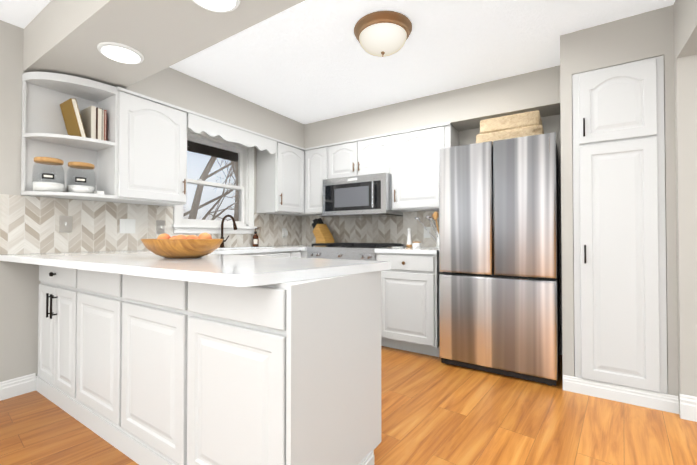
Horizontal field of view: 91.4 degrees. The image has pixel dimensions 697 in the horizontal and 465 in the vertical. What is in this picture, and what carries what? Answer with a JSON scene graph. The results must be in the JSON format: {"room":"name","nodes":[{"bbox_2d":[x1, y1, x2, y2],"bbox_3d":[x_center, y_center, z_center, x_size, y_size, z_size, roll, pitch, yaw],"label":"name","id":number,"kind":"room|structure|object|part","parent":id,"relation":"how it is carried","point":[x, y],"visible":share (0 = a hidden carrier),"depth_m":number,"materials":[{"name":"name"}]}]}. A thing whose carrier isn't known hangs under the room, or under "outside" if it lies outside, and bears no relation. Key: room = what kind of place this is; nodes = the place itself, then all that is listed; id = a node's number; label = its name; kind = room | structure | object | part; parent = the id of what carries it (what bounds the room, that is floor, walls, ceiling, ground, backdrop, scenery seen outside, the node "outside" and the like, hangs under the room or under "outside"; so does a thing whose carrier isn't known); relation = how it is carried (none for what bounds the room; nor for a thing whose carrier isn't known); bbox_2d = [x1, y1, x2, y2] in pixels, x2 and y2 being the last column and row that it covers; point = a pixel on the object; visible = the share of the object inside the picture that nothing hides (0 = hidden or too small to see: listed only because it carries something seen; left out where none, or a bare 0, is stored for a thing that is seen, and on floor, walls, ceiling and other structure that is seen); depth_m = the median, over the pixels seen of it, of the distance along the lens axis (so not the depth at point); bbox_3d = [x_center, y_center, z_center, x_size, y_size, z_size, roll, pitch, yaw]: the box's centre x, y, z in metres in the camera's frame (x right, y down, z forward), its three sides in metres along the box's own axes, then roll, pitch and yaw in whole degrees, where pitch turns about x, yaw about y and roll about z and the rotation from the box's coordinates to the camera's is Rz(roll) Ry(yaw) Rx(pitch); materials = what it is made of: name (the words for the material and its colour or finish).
{"room":"kitchen","nodes":[
{"label":"kitchen","id":0,"kind":"room"},
{"bbox_2d":[0,20,290,381],"bbox_3d":[-2.574,-0.150,1.797,0.150,2.440,7.190,0,-1,33],"label":"wall","id":1,"kind":"structure","parent":0,"point":[19,292],"depth_m":2.24,"materials":[{"name":"grey paint"}]},
{"bbox_2d":[0,373,35,400],"bbox_3d":[-3.252,0.997,0.580,0.015,0.115,4.134,0,-1,33],"label":"baseboard","id":2,"kind":"structure","parent":1,"relation":"attached to","point":[14,387],"depth_m":2.24,"materials":[{"name":"white wood"}]},
{"bbox_2d":[0,194,172,253],"bbox_3d":[-1.924,-0.044,2.654,0.008,0.387,1.133,0,-1,33],"label":"backsplash","id":3,"kind":"structure","parent":1,"relation":"attached to","point":[29,224],"depth_m":2.50,"materials":[{"name":"tile"}]},
{"bbox_2d":[59,216,71,231],"bbox_3d":[-2.037,-0.057,2.455,0.016,0.118,0.072,0,-1,33],"label":"light switch","id":4,"kind":"object","parent":3,"relation":"attached to","point":[65,223],"visible":1,"depth_m":2.45,"materials":[{"name":"silver metal"}]},
{"bbox_2d":[119,219,134,232],"bbox_3d":[-1.818,-0.048,2.801,0.009,0.118,0.118,0,-1,33],"label":"electrical outlet","id":5,"kind":"object","parent":3,"relation":"attached to","point":[126,225],"visible":1,"depth_m":2.80,"materials":[{"name":"white plastic"}]},
{"bbox_2d":[156,220,164,233],"bbox_3d":[-1.668,-0.045,3.026,0.016,0.118,0.072,0,-1,33],"label":"light switch","id":6,"kind":"object","parent":3,"relation":"attached to","point":[160,226],"visible":0.93,"depth_m":3.02,"materials":[{"name":"silver metal"}]},
{"bbox_2d":[92,86,191,205],"bbox_3d":[-1.659,-0.642,2.773,0.328,0.808,0.552,0,-1,33],"label":"upper cabinet","id":7,"kind":"object","parent":1,"relation":"attached to","point":[142,159],"depth_m":2.61,"materials":[{"name":"white wood"}]},
{"bbox_2d":[33,157,64,191],"bbox_3d":[-2.031,-0.380,2.306,0.168,0.227,0.166,0,-1,33],"label":"jar","id":8,"kind":"object","parent":7,"relation":"on","point":[48,186],"visible":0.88,"depth_m":2.26,"materials":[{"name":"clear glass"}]},
{"bbox_3d":[-2.032,-0.481,2.308,0.153,0.026,0.153,0,-1,33],"label":"lid","id":9,"kind":"part","parent":8,"relation":"part of","materials":[{"name":"brown wood"}]},
{"bbox_2d":[72,187,88,192],"bbox_3d":[-1.849,-0.286,2.349,0.094,0.040,0.094,0,-1,33],"label":"bowl","id":10,"kind":"object","parent":7,"relation":"on","point":[80,189],"visible":0.88,"depth_m":2.32,"materials":[{"name":"white ceramic"}]},
{"bbox_2d":[66,162,95,193],"bbox_3d":[-1.925,-0.379,2.452,0.168,0.227,0.166,0,-1,33],"label":"jar","id":11,"kind":"object","parent":7,"relation":"on","point":[80,165],"visible":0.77,"depth_m":2.40,"materials":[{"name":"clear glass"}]},
{"bbox_3d":[-1.925,-0.479,2.454,0.153,0.026,0.153,0,-1,33],"label":"lid","id":12,"kind":"part","parent":11,"relation":"part of","materials":[{"name":"brown wood"}]},
{"bbox_2d":[60,98,105,140],"bbox_3d":[-1.910,-0.780,2.453,0.201,0.264,0.217,0,-1,33],"label":"books","id":13,"kind":"object","parent":7,"relation":"on","point":[89,122],"visible":0.73,"depth_m":2.43,"materials":[{"name":"brown paper"}]},
{"bbox_2d":[187,141,237,161],"bbox_3d":[-1.815,-1.133,4.005,0.940,0.140,7.000,0,-1,33],"label":"roof eave","id":14,"kind":"object","parent":1,"relation":"attached to","point":[203,149],"depth_m":4.47,"materials":[{"name":"brown"}]},
{"bbox_2d":[253,213,301,245],"bbox_3d":[-0.871,-0.023,4.282,0.008,0.387,0.846,0,-1,33],"label":"backsplash","id":15,"kind":"structure","parent":1,"relation":"attached to","point":[271,225],"depth_m":4.25,"materials":[{"name":"tile"}]},
{"bbox_2d":[256,227,260,236],"bbox_3d":[-1.052,-0.003,3.979,0.016,0.118,0.072,0,-1,33],"label":"light switch","id":16,"kind":"object","parent":15,"relation":"attached to","point":[258,230],"visible":0.79,"depth_m":3.99,"materials":[{"name":"beige plastic"}]},
{"bbox_2d":[282,228,287,237],"bbox_3d":[-0.806,0.012,4.338,0.040,0.118,0.072,0,-1,33],"label":"electrical outlet","id":17,"kind":"object","parent":15,"relation":"attached to","point":[284,233],"visible":1,"depth_m":4.32,"materials":[{"name":"white plastic"}]},
{"bbox_2d":[256,139,303,214],"bbox_3d":[-0.809,-0.625,4.088,0.328,0.808,0.473,0,-1,33],"label":"upper cabinet","id":18,"kind":"object","parent":1,"relation":"attached to","point":[280,164],"depth_m":3.92,"materials":[{"name":"white wood"}]},
{"bbox_2d":[0,0,674,123],"bbox_3d":[0.811,-1.427,0.464,7.300,0.080,8.600,0,-1,33],"label":"ceiling","id":19,"kind":"structure","parent":0,"point":[307,61],"depth_m":2.55,"materials":[{"name":"white paint"}]},
{"bbox_2d":[23,0,304,88],"bbox_3d":[-0.534,-1.229,1.513,3.600,0.290,0.495,0,-1,33],"label":"ceiling soffit","id":20,"kind":"structure","parent":19,"relation":"attached to","point":[66,37],"depth_m":1.89,"materials":[{"name":"grey paint"}]},
{"bbox_2d":[97,42,143,63],"bbox_3d":[-1.366,-1.070,2.046,0.236,0.014,0.236,0,-1,33],"label":"recessed light","id":21,"kind":"object","parent":20,"relation":"attached to","point":[119,52],"visible":1,"depth_m":2.03,"materials":[{"name":"white plastic"}]},
{"bbox_2d":[192,0,239,12],"bbox_3d":[-0.616,-1.076,1.549,0.236,0.014,0.236,0,-1,33],"label":"recessed light","id":22,"kind":"object","parent":20,"relation":"attached to","point":[222,6],"visible":1,"depth_m":1.60,"materials":[{"name":"white plastic"}]},
{"bbox_2d":[125,67,303,147],"bbox_3d":[-1.145,-1.194,3.596,0.310,0.308,2.340,0,-1,33],"label":"soffit","id":23,"kind":"structure","parent":19,"relation":"attached to","point":[169,85],"depth_m":3.18,"materials":[{"name":"grey paint"}]},
{"bbox_2d":[354,11,411,56],"bbox_3d":[0.231,-1.271,2.290,0.392,0.186,0.392,0,-1,33],"label":"ceiling light","id":24,"kind":"object","parent":19,"relation":"attached to","point":[382,33],"visible":1,"depth_m":2.18,"materials":[{"name":"brown"}]},
{"bbox_2d":[304,65,559,147],"bbox_3d":[0.674,-1.193,3.629,2.710,0.308,0.310,0,-1,33],"label":"soffit","id":25,"kind":"structure","parent":19,"relation":"attached to","point":[467,108],"depth_m":3.25,"materials":[{"name":"grey paint"}]},
{"bbox_2d":[673,0,696,61],"bbox_3d":[0.960,-1.213,0.365,0.155,0.350,8.300,0,-1,33],"label":"beam","id":26,"kind":"structure","parent":19,"relation":"attached to","point":[685,27],"depth_m":1.88,"materials":[{"name":"grey paint"}]},
{"bbox_2d":[0,346,696,464],"bbox_3d":[0.811,1.083,0.432,7.300,0.060,8.600,0,-1,33],"label":"floor","id":27,"kind":"structure","parent":0,"point":[435,410],"depth_m":1.86,"materials":[{"name":"brown wood"}]},
{"bbox_2d":[36,267,75,415],"bbox_3d":[-1.687,0.631,2.399,0.666,0.893,0.610,0,-1,33],"label":"base cabinet","id":28,"kind":"object","parent":27,"relation":"on","point":[54,376],"depth_m":2.12,"materials":[{"name":"white wood"}]},
{"bbox_2d":[72,271,119,447],"bbox_3d":[-1.181,0.627,2.072,0.540,0.893,0.610,0,-1,33],"label":"base cabinet","id":29,"kind":"object","parent":27,"relation":"on","point":[96,298],"depth_m":1.82,"materials":[{"name":"white wood"}]},
{"bbox_2d":[116,279,183,464],"bbox_3d":[-0.723,0.623,1.776,0.550,0.893,0.610,0,-1,33],"label":"base cabinet","id":30,"kind":"object","parent":27,"relation":"on","point":[150,393],"depth_m":1.51,"materials":[{"name":"white wood"}]},
{"bbox_2d":[216,251,223,254],"bbox_3d":[-1.428,0.635,2.836,0.626,0.896,0.404,0,-1,33],"label":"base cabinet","id":31,"kind":"object","parent":27,"relation":"on","point":[217,252],"depth_m":2.81,"materials":[{"name":"white wood"}]},
{"bbox_2d":[224,251,291,254],"bbox_3d":[-1.093,0.641,3.354,0.626,0.896,0.830,0,-1,33],"label":"base cabinet","id":32,"kind":"object","parent":27,"relation":"on","point":[225,252],"depth_m":3.18,"materials":[{"name":"white wood"}]},
{"bbox_2d":[208,245,314,254],"bbox_3d":[-0.926,0.180,3.559,0.694,0.036,2.115,0,-1,33],"label":"countertop","id":33,"kind":"structure","parent":32,"relation":"on","point":[294,247],"depth_m":3.47,"materials":[{"name":"white stone"}]},
{"bbox_2d":[219,215,236,247],"bbox_3d":[-1.201,-0.008,3.460,0.255,0.335,0.102,0,-1,33],"label":"faucet","id":34,"kind":"object","parent":33,"relation":"on","point":[234,227],"visible":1,"depth_m":3.48,"materials":[{"name":"black metal"}]},
{"bbox_2d":[253,228,258,246],"bbox_3d":[-1.049,0.062,3.851,0.073,0.206,0.066,0,-1,33],"label":"soap bottle","id":35,"kind":"object","parent":33,"relation":"on","point":[255,240],"visible":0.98,"depth_m":3.83,"materials":[{"name":"orange glass"}]},
{"bbox_2d":[312,218,333,242],"bbox_3d":[-0.335,-0.005,4.224,0.132,0.349,0.379,1,-1,-35],"label":"knife block","id":36,"kind":"object","parent":33,"relation":"on","point":[322,232],"visible":1,"depth_m":4.15,"materials":[{"name":"brown wood"}]},
{"bbox_2d":[184,271,383,464],"bbox_3d":[-0.253,0.619,1.472,0.570,0.893,0.610,0,-1,33],"label":"base cabinet","id":37,"kind":"object","parent":27,"relation":"on","point":[248,355],"depth_m":1.23,"materials":[{"name":"white wood"}]},
{"bbox_2d":[0,251,391,294],"bbox_3d":[-1.021,0.159,1.871,2.369,0.036,0.823,0,-1,33],"label":"countertop","id":38,"kind":"structure","parent":37,"relation":"on","point":[230,274],"depth_m":1.39,"materials":[{"name":"white stone"}]},
{"bbox_2d":[141,233,223,257],"bbox_3d":[-0.915,0.072,1.883,0.486,0.136,0.379,0,-1,33],"label":"fruit bowl","id":39,"kind":"object","parent":38,"relation":"on","point":[182,246],"visible":1,"depth_m":1.74,"materials":[{"name":"brown wood"}]},
{"bbox_2d":[292,251,299,254],"bbox_3d":[-0.822,0.647,3.773,0.626,0.896,0.168,0,-1,33],"label":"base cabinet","id":40,"kind":"object","parent":27,"relation":"on","point":[293,252],"depth_m":3.62,"materials":[{"name":"white wood"}]},
{"bbox_2d":[300,247,320,258],"bbox_3d":[-0.549,0.651,4.136,0.692,0.896,0.738,0,-1,33],"label":"base cabinet","id":41,"kind":"object","parent":27,"relation":"on","point":[303,250],"depth_m":3.67,"materials":[{"name":"white wood"}]},
{"bbox_2d":[307,243,405,260],"bbox_3d":[0.076,0.599,3.690,0.833,0.950,0.778,0,-1,33],"label":"range","id":42,"kind":"object","parent":27,"relation":"on","point":[355,251],"visible":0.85,"depth_m":3.43,"materials":[{"name":"silver metal"}]},
{"bbox_2d":[375,251,441,356],"bbox_3d":[0.694,0.643,3.334,0.582,0.893,0.736,0,-1,33],"label":"base cabinet","id":43,"kind":"object","parent":27,"relation":"on","point":[411,289],"depth_m":2.99,"materials":[{"name":"white wood"}]},
{"bbox_2d":[376,247,438,250],"bbox_3d":[0.693,0.177,3.331,0.591,0.036,0.740,0,-1,33],"label":"countertop","id":44,"kind":"structure","parent":43,"relation":"on","point":[404,248],"depth_m":3.12,"materials":[{"name":"white stone"}]},
{"bbox_2d":[406,228,411,246],"bbox_3d":[0.634,0.060,3.561,0.062,0.202,0.062,0,-1,33],"label":"pepper mill","id":45,"kind":"object","parent":44,"relation":"on","point":[409,243],"visible":1,"depth_m":3.54,"materials":[{"name":"white ceramic"}]},
{"bbox_2d":[412,241,420,247],"bbox_3d":[0.691,0.128,3.464,0.084,0.063,0.084,0,-1,33],"label":"canister","id":46,"kind":"object","parent":44,"relation":"on","point":[416,244],"visible":1,"depth_m":3.43,"materials":[{"name":"white ceramic"}]},
{"bbox_2d":[415,212,438,247],"bbox_3d":[0.849,-0.019,3.395,0.382,0.355,0.277,0,-1,33],"label":"utensil crock","id":47,"kind":"object","parent":44,"relation":"on","point":[434,216],"visible":0.54,"depth_m":3.33,"materials":[{"name":"white ceramic"}]},
{"bbox_2d":[439,132,559,385],"bbox_3d":[1.296,0.199,2.888,0.824,1.770,0.789,0,-1,33],"label":"fridge","id":48,"kind":"object","parent":27,"relation":"on","point":[498,259],"visible":1,"depth_m":2.53,"materials":[{"name":"grey metal"}]},
{"bbox_3d":[0.930,-0.181,2.710,0.408,1.015,0.078,0,-1,33],"label":"door","id":49,"kind":"part","parent":48,"relation":"part of","materials":[{"name":"silver metal"}]},
{"bbox_3d":[1.105,0.683,2.587,0.824,0.683,0.078,0,-1,33],"label":"drawer","id":50,"kind":"part","parent":48,"relation":"part of","materials":[{"name":"silver metal"}]},
{"bbox_2d":[476,110,543,142],"bbox_3d":[1.376,-0.810,2.877,0.485,0.248,0.424,0,-1,33],"label":"baskets","id":51,"kind":"object","parent":48,"relation":"on","point":[512,126],"visible":0.54,"depth_m":2.70,"materials":[{"name":"beige wicker"}]},
{"bbox_3d":[1.280,-0.184,2.485,0.408,1.015,0.078,0,-1,33],"label":"door","id":52,"kind":"part","parent":48,"relation":"part of","materials":[{"name":"silver metal"}]},
{"bbox_2d":[572,55,667,393],"bbox_3d":[1.929,0.005,2.503,0.463,2.148,0.803,0,-1,33],"label":"tall cabinet","id":53,"kind":"object","parent":27,"relation":"on","point":[619,218],"depth_m":2.16,"materials":[{"name":"white wood"}]},
{"bbox_2d":[320,114,561,354],"bbox_3d":[0.977,-0.126,3.693,3.755,2.440,0.150,0,-1,33],"label":"wall","id":54,"kind":"structure","parent":0,"point":[551,124],"depth_m":3.03,"materials":[{"name":"grey paint"}]},
{"bbox_2d":[304,144,327,214],"bbox_3d":[-0.315,-0.623,4.246,0.370,0.808,0.326,0,-1,33],"label":"upper cabinet","id":55,"kind":"object","parent":54,"relation":"attached to","point":[315,158],"depth_m":4.11,"materials":[{"name":"white wood"}]},
{"bbox_2d":[302,216,343,244],"bbox_3d":[-0.345,-0.021,4.451,0.690,0.387,0.008,0,-1,33],"label":"backsplash","id":56,"kind":"structure","parent":54,"relation":"attached to","point":[335,226],"depth_m":4.43,"materials":[{"name":"tile"}]},
{"bbox_2d":[328,133,391,178],"bbox_3d":[0.185,-0.819,3.926,0.820,0.425,0.326,0,-1,33],"label":"upper cabinet","id":57,"kind":"object","parent":54,"relation":"attached to","point":[373,154],"depth_m":3.76,"materials":[{"name":"white wood"}]},
{"bbox_2d":[321,173,402,217],"bbox_3d":[0.137,-0.390,3.846,0.815,0.430,0.490,0,-1,33],"label":"over-the-range microwave","id":58,"kind":"object","parent":57,"relation":"attached to","point":[365,196],"visible":0.98,"depth_m":3.67,"materials":[{"name":"silver metal"}]},
{"bbox_2d":[344,212,405,243],"bbox_3d":[0.295,0.009,4.037,0.835,0.458,0.008,0,-1,33],"label":"backsplash","id":59,"kind":"structure","parent":54,"relation":"attached to","point":[377,230],"depth_m":4.02,"materials":[{"name":"tile"}]},
{"bbox_2d":[406,211,438,246],"bbox_3d":[0.896,-0.031,3.649,0.595,0.387,0.008,0,-1,33],"label":"backsplash","id":60,"kind":"structure","parent":54,"relation":"attached to","point":[414,225],"depth_m":3.71,"materials":[{"name":"tile"}]},
{"bbox_2d":[424,227,429,237],"bbox_3d":[0.847,0.003,3.670,0.072,0.118,0.009,0,-1,33],"label":"electrical outlet","id":61,"kind":"object","parent":60,"relation":"attached to","point":[426,234],"visible":0.95,"depth_m":3.67,"materials":[{"name":"white plastic"}]},
{"bbox_2d":[391,122,458,211],"bbox_3d":[0.789,-0.632,3.532,0.620,0.808,0.326,0,-1,33],"label":"upper cabinet","id":62,"kind":"object","parent":54,"relation":"attached to","point":[415,152],"depth_m":3.40,"materials":[{"name":"white wood"}]},
{"bbox_2d":[560,33,573,376],"bbox_3d":[1.710,-0.139,2.660,0.067,2.440,0.790,0,-1,33],"label":"wall","id":63,"kind":"structure","parent":0,"point":[567,206],"depth_m":2.33,"materials":[{"name":"grey paint"}]},
{"bbox_2d":[571,7,663,74],"bbox_3d":[1.935,-1.217,2.528,0.470,0.288,0.790,0,-1,33],"label":"wall","id":64,"kind":"structure","parent":0,"point":[637,37],"depth_m":2.19,"materials":[{"name":"grey paint"}]},
{"bbox_2d":[664,5,677,395],"bbox_3d":[2.150,-0.143,2.375,0.043,2.440,0.790,0,-1,33],"label":"wall","id":65,"kind":"structure","parent":0,"point":[671,261],"depth_m":2.04,"materials":[{"name":"grey paint"}]},
{"bbox_2d":[563,375,678,413],"bbox_3d":[1.706,1.024,2.167,0.580,0.100,0.015,0,-1,33],"label":"baseboard","id":66,"kind":"structure","parent":65,"relation":"attached to","point":[642,398],"depth_m":2.15,"materials":[{"name":"white wood"}]},
{"bbox_2d":[674,54,696,414],"bbox_3d":[2.601,0.038,2.888,0.155,2.090,2.255,0,-1,33],"label":"wall","id":67,"kind":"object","parent":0,"point":[685,81],"visible":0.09,"depth_m":1.97,"materials":[{"name":"grey paint"}]},
{"bbox_2d":[680,394,696,421],"bbox_3d":[1.990,1.004,1.915,0.180,0.135,0.020,0,-1,33],"label":"baseboard","id":68,"kind":"structure","parent":67,"relation":"attached to","point":[688,407],"depth_m":1.94,"materials":[{"name":"white wood"}]},
{"bbox_3d":[-1.425,0.512,3.565,0.150,1.160,0.800,0,-1,33],"label":"wall","id":69,"kind":"structure","parent":0,"visible":0},
{"bbox_2d":[173,233,252,246],"bbox_3d":[-1.358,0.089,3.527,0.008,0.142,0.950,0,-1,33],"label":"backsplash","id":70,"kind":"structure","parent":69,"relation":"attached to","point":[239,240],"depth_m":3.71,"materials":[{"name":"tile"}]},
{"bbox_2d":[171,128,256,233],"bbox_3d":[-1.396,-0.506,3.559,0.180,1.045,0.980,0,-1,33],"label":"window","id":71,"kind":"structure","parent":69,"relation":"in","point":[211,181],"depth_m":3.66,"materials":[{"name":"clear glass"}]},
{"label":"outside","id":72,"kind":"structure","parent":0,"visible":0},
{"bbox_2d":[183,151,235,220],"bbox_3d":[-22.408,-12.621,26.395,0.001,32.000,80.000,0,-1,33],"label":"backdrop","id":73,"kind":"structure","parent":72,"point":[202,158],"depth_m":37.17,"materials":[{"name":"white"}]},
{"bbox_3d":[-22.475,1.803,26.257,59.840,0.150,100.000,0,-1,33],"label":"ground","id":74,"kind":"structure","parent":72,"visible":0},
{"bbox_2d":[183,156,238,220],"bbox_3d":[-3.971,-2.667,11.791,11.848,8.699,10.288,0,-1,33],"label":"tree","id":75,"kind":"object","parent":74,"relation":"on","point":[193,210],"depth_m":8.37,"materials":[{"name":"grey plant"}]}
]}

